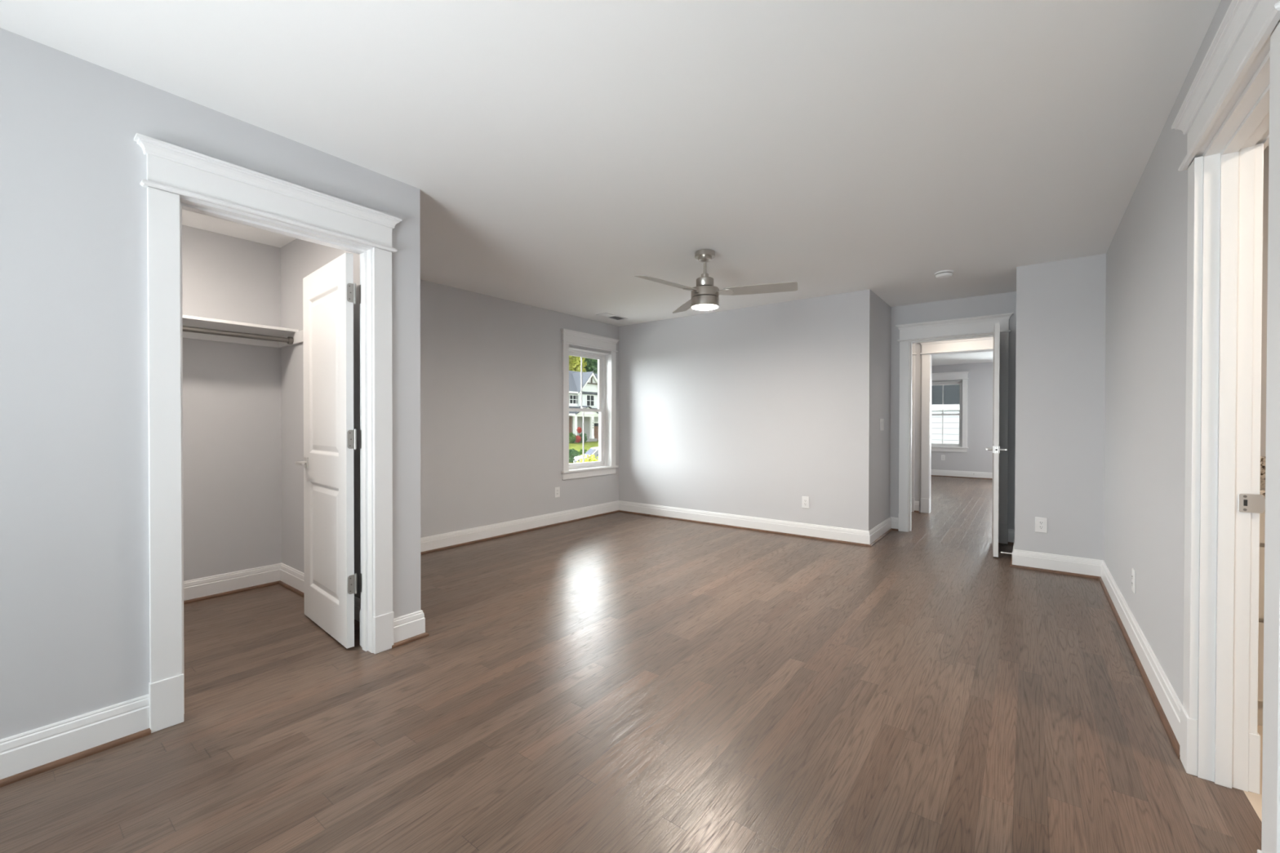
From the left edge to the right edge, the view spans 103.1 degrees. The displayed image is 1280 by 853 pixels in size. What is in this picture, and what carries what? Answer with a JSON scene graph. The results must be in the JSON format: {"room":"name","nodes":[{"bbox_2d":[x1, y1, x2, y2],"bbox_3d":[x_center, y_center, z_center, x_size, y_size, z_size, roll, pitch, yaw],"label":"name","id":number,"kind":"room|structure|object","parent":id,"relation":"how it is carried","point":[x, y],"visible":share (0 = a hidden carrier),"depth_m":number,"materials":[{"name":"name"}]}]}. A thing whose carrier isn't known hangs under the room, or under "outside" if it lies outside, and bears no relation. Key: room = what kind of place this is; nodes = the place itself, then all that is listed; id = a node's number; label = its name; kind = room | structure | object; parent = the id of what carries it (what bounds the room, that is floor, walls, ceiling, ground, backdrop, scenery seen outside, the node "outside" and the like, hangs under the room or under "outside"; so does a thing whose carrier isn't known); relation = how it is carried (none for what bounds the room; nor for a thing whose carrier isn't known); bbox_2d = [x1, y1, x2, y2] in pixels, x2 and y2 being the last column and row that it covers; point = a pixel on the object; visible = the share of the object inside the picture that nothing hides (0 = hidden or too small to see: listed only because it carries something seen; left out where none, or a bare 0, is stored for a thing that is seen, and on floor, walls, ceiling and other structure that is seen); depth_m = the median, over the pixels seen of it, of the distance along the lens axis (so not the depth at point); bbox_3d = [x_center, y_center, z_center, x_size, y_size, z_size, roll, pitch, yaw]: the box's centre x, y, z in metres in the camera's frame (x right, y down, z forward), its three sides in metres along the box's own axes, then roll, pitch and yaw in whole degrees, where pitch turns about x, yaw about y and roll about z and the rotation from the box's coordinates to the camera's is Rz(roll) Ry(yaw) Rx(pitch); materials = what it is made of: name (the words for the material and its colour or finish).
{"room":"empty bedroom","nodes":[
{"label":"empty bedroom","id":0,"kind":"room"},
{"bbox_2d":[0,27,421,739],"bbox_3d":[-2.211,-0.064,1.551,0.120,2.440,3.176,0,1,37],"label":"wall","id":1,"kind":"structure","parent":0,"point":[74,557],"depth_m":1.79,"materials":[{"name":"grey paint"}]},
{"bbox_2d":[0,693,151,787],"bbox_3d":[-2.482,1.088,1.084,0.030,0.142,2.094,0,1,37],"label":"baseboard","id":2,"kind":"structure","parent":1,"relation":"attached to","point":[32,753],"depth_m":1.76,"materials":[{"name":"white paint"}]},
{"bbox_2d":[133,133,401,733],"bbox_3d":[-1.624,0.040,2.318,0.232,2.222,0.984,0,1,37],"label":"door frame","id":3,"kind":"structure","parent":1,"relation":"attached to","point":[201,184],"depth_m":2.06,"materials":[{"name":"white paint"}]},
{"bbox_2d":[294,252,361,648],"bbox_3d":[-1.729,0.123,2.847,0.739,2.023,0.160,0,1,37],"label":"door","id":4,"kind":"structure","parent":1,"relation":"in","point":[329,292],"depth_m":2.76,"materials":[{"name":"white paint"}]},
{"bbox_2d":[391,610,428,648],"bbox_3d":[-1.231,1.077,2.719,0.030,0.142,0.202,0,1,37],"label":"baseboard","id":5,"kind":"structure","parent":1,"relation":"attached to","point":[409,628],"depth_m":2.72,"materials":[{"name":"white paint"}]},
{"bbox_2d":[182,224,281,581],"bbox_3d":[-3.272,-0.076,2.980,0.150,2.440,2.196,0,1,37],"label":"wall","id":6,"kind":"structure","parent":0,"point":[232,421],"depth_m":3.48,"materials":[{"name":"grey paint"}]},
{"bbox_2d":[183,563,280,604],"bbox_3d":[-3.203,1.073,2.934,0.030,0.142,1.956,0,1,37],"label":"baseboard","id":7,"kind":"structure","parent":6,"relation":"attached to","point":[222,584],"depth_m":3.47,"materials":[{"name":"white paint"}]},
{"bbox_2d":[182,315,302,347],"bbox_3d":[-3.023,-0.615,2.786,0.475,0.097,1.956,0,1,37],"label":"closet shelf","id":8,"kind":"object","parent":6,"relation":"attached to","point":[188,321],"visible":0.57,"depth_m":3.39,"materials":[{"name":"white paint"}]},
{"bbox_2d":[182,325,293,344],"bbox_3d":[-2.999,-0.589,2.756,0.051,0.051,1.938,0,1,37],"label":"closet rod","id":9,"kind":"object","parent":8,"relation":"attached to","point":[289,340],"visible":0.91,"depth_m":3.27,"materials":[{"name":"grey metal"}]},
{"bbox_2d":[287,336,293,344],"bbox_3d":[-2.418,-0.594,3.515,0.051,0.051,0.026,0,1,37],"label":"socket","id":10,"kind":"object","parent":9,"relation":"attached to","point":[290,340],"depth_m":3.50,"materials":[{"name":"grey metal"}]},
{"bbox_2d":[280,238,360,599],"bbox_3d":[-1.956,-0.077,3.280,1.576,2.440,0.120,0,1,37],"label":"wall","id":11,"kind":"structure","parent":0,"point":[300,258],"depth_m":3.53,"materials":[{"name":"grey paint"}]},
{"bbox_2d":[278,563,360,627],"bbox_3d":[-2.003,1.073,3.229,1.576,0.142,0.030,0,1,37],"label":"baseboard","id":12,"kind":"structure","parent":11,"relation":"attached to","point":[291,579],"depth_m":3.52,"materials":[{"name":"white paint"}]},
{"bbox_2d":[420,279,618,537],"bbox_3d":[-1.149,-0.094,5.729,0.190,2.440,4.892,0,1,37],"label":"wall","id":13,"kind":"structure","parent":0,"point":[491,366],"depth_m":5.13,"materials":[{"name":"grey paint"}]},
{"bbox_2d":[420,500,618,554],"bbox_3d":[-1.387,1.058,5.247,0.030,0.142,3.684,0,1,37],"label":"baseboard","id":14,"kind":"structure","parent":13,"relation":"attached to","point":[435,543],"depth_m":5.29,"materials":[{"name":"white paint"}]},
{"bbox_2d":[555,486,559,497],"bbox_3d":[-0.948,0.753,5.835,0.009,0.120,0.076,0,1,37],"label":"power outlet","id":15,"kind":"object","parent":13,"relation":"attached to","point":[557,489],"visible":1,"depth_m":5.84,"materials":[{"name":"white plastic"}]},
{"bbox_2d":[560,328,619,479],"bbox_3d":[-0.668,-0.256,6.309,0.246,1.745,1.010,0,1,37],"label":"window","id":16,"kind":"structure","parent":13,"relation":"attached to","point":[606,362],"depth_m":6.44,"materials":[{"name":"white paint"}]},
{"bbox_2d":[0,475,1262,852],"bbox_3d":[2.727,1.197,4.973,7.500,0.120,14.900,0,1,37],"label":"floor","id":17,"kind":"structure","parent":0,"point":[619,682],"depth_m":2.00,"materials":[{"name":"brown wood"}]},
{"bbox_2d":[1257,509,1265,726],"bbox_3d":[3.305,0.721,1.611,2.100,0.885,0.628,0,1,37],"label":"vanity","id":18,"kind":"object","parent":17,"relation":"on","point":[1262,516],"visible":0.02,"depth_m":1.96,"materials":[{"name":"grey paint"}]},
{"bbox_2d":[1260,456,1265,498],"bbox_3d":[3.310,0.211,1.613,2.140,0.135,0.613,0,1,37],"label":"countertop","id":19,"kind":"structure","parent":18,"relation":"on","point":[1262,458],"depth_m":2.32,"materials":[{"name":"beige stone"}]},
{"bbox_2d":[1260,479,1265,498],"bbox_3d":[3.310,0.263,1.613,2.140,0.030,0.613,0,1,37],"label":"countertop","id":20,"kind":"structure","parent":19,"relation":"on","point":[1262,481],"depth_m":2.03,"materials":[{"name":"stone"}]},
{"bbox_2d":[0,0,1269,365],"bbox_3d":[2.730,-1.363,4.954,7.500,0.120,14.900,0,1,37],"label":"ceiling","id":21,"kind":"structure","parent":0,"point":[558,153],"depth_m":2.10,"materials":[{"name":"white paint"}]},
{"bbox_2d":[595,312,627,319],"bbox_3d":[-0.332,-1.311,6.079,0.160,0.009,0.404,0,1,37],"label":"ceiling vent","id":22,"kind":"object","parent":21,"relation":"in","point":[606,314],"visible":1,"depth_m":6.04,"materials":[{"name":"white plastic"}]},
{"bbox_2d":[634,248,797,313],"bbox_3d":[0.462,-1.090,3.685,1.179,0.414,1.125,0,1,37],"label":"ceiling fan","id":23,"kind":"object","parent":21,"relation":"hanging from","point":[704,296],"visible":1,"depth_m":3.71,"materials":[{"name":"silver metal"}]},
{"bbox_2d":[692,304,717,310],"bbox_3d":[0.484,-0.892,3.793,0.193,0.017,0.193,0,1,37],"label":"diffuser","id":24,"kind":"object","parent":23,"relation":"attached to","point":[697,307],"depth_m":3.77,"materials":[{"name":"white glass"}]},
{"bbox_2d":[934,270,953,279],"bbox_3d":[2.563,-1.276,4.285,0.140,0.044,0.140,0,1,37],"label":"smoke detector","id":25,"kind":"object","parent":21,"relation":"attached to","point":[944,273],"visible":1,"depth_m":4.25,"materials":[{"name":"white plastic"}]},
{"bbox_2d":[618,288,891,531],"bbox_3d":[1.271,-0.095,6.191,3.092,2.440,1.058,0,1,37],"label":"wall","id":26,"kind":"structure","parent":0,"point":[754,411],"depth_m":5.49,"materials":[{"name":"grey paint"}]},
{"bbox_2d":[618,500,871,546],"bbox_3d":[0.951,1.057,5.758,3.122,0.142,0.030,0,1,37],"label":"baseboard","id":27,"kind":"structure","parent":26,"relation":"attached to","point":[846,535],"depth_m":5.53,"materials":[{"name":"white paint"}]},
{"bbox_2d":[801,496,808,508],"bbox_3d":[1.694,0.776,5.201,0.076,0.120,0.009,0,1,37],"label":"power outlet","id":28,"kind":"object","parent":26,"relation":"attached to","point":[805,500],"visible":1,"depth_m":5.20,"materials":[{"name":"white plastic"}]},
{"bbox_2d":[804,498,807,506],"bbox_3d":[1.692,0.776,5.199,0.033,0.067,0.003,0,1,37],"label":"socket","id":29,"kind":"object","parent":28,"relation":"attached to","point":[805,500],"depth_m":5.20,"materials":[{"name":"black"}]},
{"bbox_2d":[868,516,892,546],"bbox_3d":[2.463,1.064,5.191,0.030,0.142,0.968,0,1,37],"label":"baseboard","id":30,"kind":"structure","parent":26,"relation":"attached to","point":[879,531],"depth_m":5.16,"materials":[{"name":"white paint"}]},
{"bbox_2d":[880,418,884,431],"bbox_3d":[2.493,-0.020,5.235,0.011,0.122,0.164,0,1,37],"label":"light switch","id":31,"kind":"object","parent":26,"relation":"attached to","point":[882,420],"visible":1,"depth_m":5.22,"materials":[{"name":"white plastic"}]},
{"bbox_2d":[914,342,921,512],"bbox_3d":[4.025,-0.093,6.477,4.920,2.440,0.120,0,1,37],"label":"wall","id":32,"kind":"structure","parent":0,"point":[917,440],"depth_m":6.68,"materials":[{"name":"grey paint"}]},
{"bbox_2d":[914,501,919,512],"bbox_3d":[3.638,1.054,6.686,0.056,0.142,0.030,0,1,37],"label":"baseboard","id":33,"kind":"structure","parent":32,"relation":"attached to","point":[916,503],"depth_m":6.68,"materials":[{"name":"white paint"}]},
{"bbox_2d":[911,336,993,513],"bbox_3d":[3.806,0.005,6.645,2.351,2.240,0.232,0,1,37],"label":"door frame","id":34,"kind":"structure","parent":32,"relation":"attached to","point":[984,344],"depth_m":6.61,"materials":[{"name":"white paint"}]},
{"bbox_2d":[889,291,1016,543],"bbox_3d":[3.228,-0.085,5.283,1.119,2.440,0.120,0,1,37],"label":"wall","id":35,"kind":"structure","parent":0,"point":[1002,303],"depth_m":5.21,"materials":[{"name":"grey paint"}]},
{"bbox_2d":[890,516,898,531],"bbox_3d":[2.772,1.062,5.545,0.090,0.142,0.030,0,1,37],"label":"baseboard","id":36,"kind":"structure","parent":35,"relation":"attached to","point":[894,520],"depth_m":5.54,"materials":[{"name":"white paint"}]},
{"bbox_2d":[895,312,1013,543],"bbox_3d":[3.234,0.021,5.279,1.024,2.228,0.232,0,1,37],"label":"door frame","id":37,"kind":"structure","parent":35,"relation":"attached to","point":[980,326],"depth_m":5.26,"materials":[{"name":"white paint"}]},
{"bbox_2d":[986,323,1007,557],"bbox_3d":[3.309,0.116,4.704,0.158,2.023,0.765,0,1,37],"label":"door","id":38,"kind":"structure","parent":35,"relation":"in","point":[996,449],"depth_m":4.40,"materials":[{"name":"white paint"}]},
{"bbox_2d":[1008,528,1014,544],"bbox_3d":[3.598,1.067,4.913,0.069,0.142,0.030,0,1,37],"label":"baseboard","id":39,"kind":"structure","parent":35,"relation":"attached to","point":[1011,532],"depth_m":4.92,"materials":[{"name":"white paint"}]},
{"bbox_2d":[1009,537,1014,564],"bbox_3d":[3.323,1.070,4.523,0.030,0.142,0.984,0,1,37],"label":"baseboard","id":40,"kind":"structure","parent":35,"relation":"attached to","point":[1013,545],"depth_m":4.31,"materials":[{"name":"white paint"}]},
{"bbox_2d":[931,362,993,472],"bbox_3d":[7.292,-0.121,10.745,4.920,2.440,0.190,0,1,37],"label":"wall","id":41,"kind":"structure","parent":0,"point":[977,458],"depth_m":10.76,"materials":[{"name":"grey paint"}]},
{"bbox_2d":[941,454,945,460],"bbox_3d":[6.633,0.683,11.129,0.076,0.120,0.009,0,1,37],"label":"power outlet","id":42,"kind":"object","parent":41,"relation":"attached to","point":[943,456],"visible":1,"depth_m":11.12,"materials":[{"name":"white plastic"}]},
{"bbox_2d":[931,371,969,452],"bbox_3d":[6.658,-0.315,11.194,1.009,1.724,0.246,0,1,37],"label":"window","id":43,"kind":"structure","parent":41,"relation":"in","point":[962,446],"depth_m":11.02,"materials":[{"name":"white paint"}]},
{"bbox_2d":[931,469,992,479],"bbox_3d":[7.223,1.029,10.667,4.680,0.142,0.030,0,1,37],"label":"baseboard","id":44,"kind":"structure","parent":41,"relation":"attached to","point":[967,474],"depth_m":10.90,"materials":[{"name":"white paint"}]},
{"bbox_2d":[1014,253,1106,559],"bbox_3d":[3.596,-0.078,4.401,0.538,2.440,1.074,0,1,37],"label":"wall pier","id":45,"kind":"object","parent":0,"point":[1060,357],"visible":0.86,"depth_m":3.96,"materials":[{"name":"grey paint"}]},
{"bbox_2d":[1035,516,1047,533],"bbox_3d":[3.186,0.782,4.038,0.076,0.120,0.009,0,1,37],"label":"power outlet","id":46,"kind":"object","parent":45,"relation":"attached to","point":[1041,523],"visible":1,"depth_m":4.04,"materials":[{"name":"white plastic"}]},
{"bbox_2d":[1038,520,1044,529],"bbox_3d":[3.185,0.782,4.036,0.033,0.067,0.003,0,1,37],"label":"socket","id":47,"kind":"object","parent":46,"relation":"attached to","point":[1041,523],"depth_m":4.03,"materials":[{"name":"white plastic"}]},
{"bbox_2d":[1009,549,1102,579],"bbox_3d":[3.247,1.074,3.980,0.568,0.142,0.030,0,1,37],"label":"baseboard","id":48,"kind":"object","parent":45,"relation":"attached to","point":[1029,560],"visible":0.95,"depth_m":3.97,"materials":[{"name":"white paint"}]},
{"bbox_2d":[1103,0,1231,705],"bbox_3d":[1.751,-0.058,1.457,0.109,2.440,7.844,0,1,37],"label":"wall","id":49,"kind":"structure","parent":0,"point":[1146,306],"depth_m":2.34,"materials":[{"name":"grey paint"}]},
{"bbox_2d":[1131,568,1135,593],"bbox_3d":[2.628,0.821,2.709,0.009,0.120,0.076,0,1,37],"label":"power outlet","id":50,"kind":"object","parent":49,"relation":"attached to","point":[1133,578],"visible":1,"depth_m":2.69,"materials":[{"name":"white plastic"}]},
{"bbox_2d":[1098,560,1182,759],"bbox_3d":[2.681,1.082,2.797,0.030,0.142,2.598,0,1,37],"label":"baseboard","id":51,"kind":"structure","parent":49,"relation":"attached to","point":[1167,704],"depth_m":2.32,"materials":[{"name":"white paint"}]},
{"bbox_2d":[1171,0,1279,852],"bbox_3d":[1.693,0.052,1.382,0.221,2.222,0.912,0,1,37],"label":"door frame","id":52,"kind":"structure","parent":49,"relation":"attached to","point":[1228,115],"depth_m":1.62,"materials":[{"name":"white paint"}]},
{"bbox_2d":[1260,146,1269,456],"bbox_3d":[3.598,-0.058,1.855,2.341,2.440,0.120,0,1,37],"label":"wall","id":53,"kind":"structure","parent":0,"point":[1265,190],"depth_m":2.33,"materials":[{"name":"grey paint"}]},
{"bbox_2d":[1260,456,1265,479],"bbox_3d":[3.491,0.194,1.849,2.140,0.105,0.018,0,1,37],"label":"backsplash","id":54,"kind":"structure","parent":53,"relation":"attached to","point":[1262,458],"depth_m":2.33,"materials":[{"name":"stone"}]},
{"label":"outside","id":55,"kind":"structure","parent":0,"visible":0},
{"bbox_2d":[568,440,598,463],"bbox_3d":[-4.265,3.059,59.949,70.400,2.100,170.000,0,1,37],"label":"lawn","id":56,"kind":"structure","parent":55,"point":[588,445],"depth_m":63.16,"materials":[{"name":"green plant"}]},
{"bbox_2d":[568,431,576,443],"bbox_3d":[-8.916,1.501,65.683,1.403,1.569,1.475,0,1,37],"label":"bush","id":57,"kind":"object","parent":56,"relation":"on","point":[572,440],"visible":0.76,"depth_m":65.41,"materials":[{"name":"green plant"}]},
{"bbox_2d":[568,448,579,462],"bbox_3d":[-6.175,2.659,46.290,1.265,1.407,1.284,0,0,20],"label":"bush","id":58,"kind":"object","parent":56,"relation":"on","point":[575,453],"visible":0.76,"depth_m":46.01,"materials":[{"name":"green plant"}]},
{"bbox_2d":[568,355,586,372],"bbox_3d":[-15.736,-8.902,82.888,7.878,21.640,18.223,0,1,37],"label":"shade tree","id":59,"kind":"object","parent":56,"relation":"on","point":[574,362],"visible":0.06,"depth_m":85.10,"materials":[{"name":"yellow plant"}]},
{"bbox_2d":[574,435,581,443],"bbox_3d":[-8.194,1.661,66.682,0.959,1.082,0.998,0,1,37],"label":"flowering bush","id":60,"kind":"object","parent":56,"relation":"on","point":[578,439],"visible":0.86,"depth_m":66.48,"materials":[{"name":"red plant"}]},
{"bbox_2d":[576,426,582,433],"bbox_3d":[-8.146,1.069,68.333,0.642,2.180,0.814,0,1,37],"label":"flowering bush","id":61,"kind":"object","parent":56,"relation":"on","point":[579,429],"visible":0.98,"depth_m":68.20,"materials":[{"name":"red plant"}]},
{"bbox_2d":[577,448,586,455],"bbox_3d":[-5.323,2.728,48.046,1.370,1.258,1.592,0,1,37],"label":"bush","id":62,"kind":"object","parent":56,"relation":"on","point":[580,451],"visible":0.14,"depth_m":47.83,"materials":[{"name":"green plant"}]},
{"bbox_2d":[568,370,598,442],"bbox_3d":[-11.522,-3.132,73.773,11.000,10.450,20.000,0,1,37],"label":"house","id":63,"kind":"structure","parent":56,"relation":"on","point":[589,380],"depth_m":72.35,"materials":[{"name":"white"}]},
{"bbox_2d":[579,432,587,442],"bbox_3d":[-7.554,1.423,67.513,1.202,1.546,1.214,0,1,37],"label":"bush","id":64,"kind":"object","parent":56,"relation":"on","point":[581,434],"visible":0.63,"depth_m":67.26,"materials":[{"name":"green plant"}]},
{"bbox_2d":[576,453,598,462],"bbox_3d":[-1.266,2.362,13.181,0.845,3.314,1.285,0,1,37],"label":"flowering bush","id":65,"kind":"object","parent":56,"relation":"on","point":[589,457],"visible":0.05,"depth_m":13.08,"materials":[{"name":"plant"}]},
{"bbox_2d":[582,358,597,373],"bbox_3d":[-8.634,-10.004,97.201,7.649,23.646,10.642,0,1,37],"label":"shade tree","id":66,"kind":"object","parent":56,"relation":"on","point":[592,364],"visible":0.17,"depth_m":93.69,"materials":[{"name":"green plant"}]},
{"bbox_2d":[931,384,959,444],"bbox_3d":[9.643,-0.174,14.246,14.000,8.500,0.450,0,1,37],"label":"neighbor house","id":67,"kind":"structure","parent":56,"relation":"on","point":[951,393],"depth_m":14.65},
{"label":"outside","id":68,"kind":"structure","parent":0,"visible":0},
{"bbox_3d":[6.496,3.441,51.717,8.500,0.190,170.000,0,1,37],"label":"street","id":69,"kind":"object","parent":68,"visible":0},
{"bbox_2d":[573,447,598,463],"bbox_3d":[-2.806,2.561,40.207,4.676,1.800,1.900,0,0,-23],"label":"car","id":70,"kind":"object","parent":69,"relation":"on","point":[593,451],"visible":0.07,"depth_m":39.30,"materials":[{"name":"grey paint"}]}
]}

